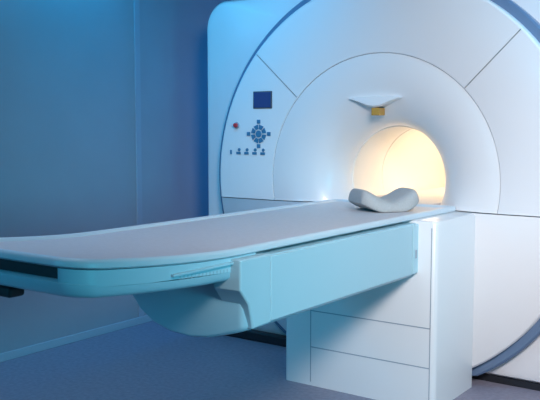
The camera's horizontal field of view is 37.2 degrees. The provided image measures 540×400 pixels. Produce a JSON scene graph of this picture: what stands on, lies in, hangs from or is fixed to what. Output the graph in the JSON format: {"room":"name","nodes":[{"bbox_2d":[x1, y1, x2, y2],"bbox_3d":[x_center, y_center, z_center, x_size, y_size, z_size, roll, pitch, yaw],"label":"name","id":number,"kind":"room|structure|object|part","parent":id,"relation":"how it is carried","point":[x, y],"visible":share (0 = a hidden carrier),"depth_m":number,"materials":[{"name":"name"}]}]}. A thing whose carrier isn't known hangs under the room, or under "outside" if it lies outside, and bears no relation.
{"room":"radiology room","nodes":[
{"label":"radiology room","id":0,"kind":"room"},
{"bbox_2d":[0,0,229,353],"bbox_3d":[-1.625,-0.456,4.528,0.100,2.800,8.800,4,6,36],"label":"wall","id":1,"kind":"structure","parent":0,"point":[68,132],"depth_m":5.12,"materials":[{"name":"paint"}]},
{"bbox_2d":[0,315,152,361],"bbox_3d":[-1.580,0.916,4.615,0.012,0.050,8.800,4,6,36],"label":"baseboard","id":2,"kind":"structure","parent":1,"relation":"attached to","point":[13,354],"depth_m":5.06,"materials":[{"name":"blue paint"}]},
{"bbox_2d":[134,0,143,316],"bbox_3d":[-0.894,-0.562,5.444,0.008,2.750,0.050,4,6,36],"label":"trim","id":3,"kind":"structure","parent":1,"relation":"attached to","point":[136,2],"depth_m":5.44,"materials":[{"name":"blue paint"}]},
{"bbox_2d":[226,329,285,346],"bbox_3d":[-0.028,0.870,5.083,0.980,0.060,0.058,4,6,36],"label":"skirt","id":4,"kind":"object","parent":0,"point":[254,335],"depth_m":5.07,"materials":[{"name":"black plastic"}]},
{"bbox_2d":[0,321,539,399],"bbox_3d":[0.881,1.146,2.854,6.280,0.100,9.000,4,6,36],"label":"floor","id":5,"kind":"structure","parent":0,"point":[148,360],"depth_m":4.39,"materials":[{"name":"plastic"}]},
{"bbox_2d":[286,212,474,399],"bbox_3d":[0.567,0.518,4.220,0.865,0.912,0.471,4,6,36],"label":"pedestal","id":6,"kind":"object","parent":5,"relation":"on","point":[406,301],"depth_m":3.97,"materials":[{"name":"white plastic"}]},
{"bbox_2d":[0,186,455,336],"bbox_3d":[0.449,0.191,4.123,0.793,0.404,4.320,4,6,36],"label":"table","id":7,"kind":"object","parent":6,"relation":"on","point":[234,272],"visible":0.95,"depth_m":2.93,"materials":[{"name":"grey plastic"}]},
{"bbox_3d":[-0.793,0.273,2.430,0.090,0.032,0.060,4,6,36],"label":"release handle","id":8,"kind":"part","parent":7,"relation":"part of","materials":[{"name":"black plastic"}]},
{"bbox_3d":[-0.585,0.228,2.715,0.740,0.100,0.810,4,6,36],"label":"frame","id":9,"kind":"part","parent":7,"relation":"part of","materials":[{"name":"teal plastic"}]},
{"bbox_3d":[-0.075,0.099,3.413,0.700,0.068,2.510,4,6,36],"label":"mattress","id":10,"kind":"part","parent":7,"relation":"part of","materials":[{"name":"plastic"}]},
{"bbox_2d":[348,187,418,212],"bbox_3d":[0.583,-0.004,4.132,0.316,0.110,0.277,-1,5,-16],"label":"cushion","id":11,"kind":"object","parent":7,"relation":"on","point":[402,199],"visible":1,"depth_m":4.03,"materials":[{"name":"plastic"}]},
{"bbox_3d":[0.213,0.647,4.197,0.005,0.620,0.002,4,6,36],"label":"drawer seam","id":12,"kind":"part","parent":6,"relation":"part of","materials":[{"name":"grey plastic"}]},
{"bbox_3d":[0.485,0.786,4.012,0.672,0.005,0.002,4,6,36],"label":"drawer seam","id":13,"kind":"part","parent":6,"relation":"part of","materials":[{"name":"grey plastic"}]},
{"bbox_3d":[0.485,0.594,3.995,0.672,0.005,0.002,4,6,36],"label":"drawer seam","id":14,"kind":"part","parent":6,"relation":"part of","materials":[{"name":"grey plastic"}]},
{"bbox_3d":[0.758,0.571,3.796,0.004,0.880,0.002,4,6,36],"label":"drawer seam","id":15,"kind":"part","parent":6,"relation":"part of","materials":[{"name":"grey plastic"}]},
{"bbox_2d":[472,373,539,390],"bbox_3d":[1.167,0.861,5.338,2.560,0.035,1.710,4,6,36],"label":"base plinth","id":16,"kind":"object","parent":5,"relation":"on","point":[485,377],"visible":0.02,"depth_m":4.22,"materials":[{"name":"black plastic"}]},
{"bbox_2d":[207,0,539,382],"bbox_3d":[1.191,-0.221,5.276,2.680,2.140,1.830,4,6,36],"label":"shell","id":17,"kind":"object","parent":16,"relation":"on","point":[236,28],"visible":0.16,"depth_m":5.10,"materials":[{"name":"white plastic"}]},
{"bbox_2d":[219,0,539,375],"bbox_3d":[0.638,-0.188,4.510,2.336,2.178,0.080,4,6,36],"label":"trim","id":18,"kind":"structure","parent":17,"relation":"attached to","point":[532,25],"depth_m":4.10,"materials":[{"name":"blue plastic"}]},
{"bbox_2d":[220,0,539,216],"bbox_3d":[0.620,-0.595,4.449,2.236,1.256,0.131,4,6,36],"label":"panel","id":19,"kind":"object","parent":17,"relation":"attached to","point":[459,38],"depth_m":4.26,"materials":[{"name":"white plastic"}]},
{"bbox_2d":[256,130,261,136],"bbox_3d":[-0.070,-0.402,4.887,0.042,0.042,0.008,4,6,36],"label":"button","id":20,"kind":"object","parent":19,"relation":"attached to","point":[258,133],"visible":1,"depth_m":4.88,"materials":[{"name":"blue plastic"}]},
{"bbox_2d":[254,92,270,107],"bbox_3d":[-0.046,-0.605,4.851,0.124,0.090,0.008,4,6,36],"label":"display screen","id":21,"kind":"object","parent":19,"relation":"attached to","point":[261,99],"visible":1,"depth_m":4.85,"materials":[{"name":"blue glass"}]},
{"bbox_3d":[-0.045,-0.605,4.853,0.140,0.104,0.007,4,6,36],"label":"display bezel","id":22,"kind":"part","parent":19,"relation":"part of","materials":[{"name":"blue plastic"}]},
{"bbox_2d":[256,54,294,94],"bbox_3d":[0.038,-0.742,4.783,0.297,0.268,0.001,4,6,36],"label":"radial seam","id":23,"kind":"object","parent":19,"relation":"attached to","point":[256,54],"visible":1,"depth_m":4.79,"materials":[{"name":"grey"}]},
{"bbox_2d":[273,53,500,212],"bbox_3d":[0.591,-0.386,4.426,1.412,0.844,0.001,4,6,36],"label":"ring seam","id":24,"kind":"object","parent":19,"relation":"attached to","point":[371,53],"visible":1,"depth_m":4.46,"materials":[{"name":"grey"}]},
{"bbox_2d":[465,29,520,87],"bbox_3d":[1.110,-0.704,4.010,0.285,0.280,0.001,4,6,36],"label":"radial seam","id":25,"kind":"object","parent":19,"relation":"attached to","point":[520,29],"visible":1,"depth_m":4.00,"materials":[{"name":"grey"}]},
{"bbox_2d":[222,197,539,367],"bbox_3d":[0.622,0.472,4.545,2.218,0.877,0.125,4,6,36],"label":"cover","id":26,"kind":"object","parent":17,"relation":"attached to","point":[506,304],"visible":0.34,"depth_m":4.07,"materials":[{"name":"white plastic"}]},
{"bbox_2d":[273,53,500,213],"bbox_3d":[0.668,-0.394,4.533,1.407,0.841,0.269,4,6,36],"label":"funnel","id":27,"kind":"object","parent":17,"relation":"attached to","point":[322,135],"depth_m":4.45,"materials":[{"name":"white plastic"}]},
{"bbox_2d":[351,96,401,107],"bbox_3d":[0.604,-0.547,4.483,0.340,0.061,0.112,4,6,36],"label":"laser housing","id":28,"kind":"object","parent":27,"relation":"attached to","point":[373,101],"visible":0.92,"depth_m":4.43,"materials":[{"name":"white plastic"}]},
{"bbox_2d":[371,108,384,115],"bbox_3d":[0.603,-0.493,4.477,0.050,0.042,0.070,4,6,36],"label":"window","id":29,"kind":"structure","parent":28,"relation":"attached to","point":[374,111],"depth_m":4.45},
{"bbox_2d":[352,125,444,195],"bbox_3d":[1.236,-0.240,5.338,0.624,0.507,1.674,4,6,36],"label":"bore tube","id":30,"kind":"object","parent":17,"relation":"attached to","point":[392,158],"visible":0.34,"depth_m":5.23,"materials":[{"name":"white plastic"}]}
]}

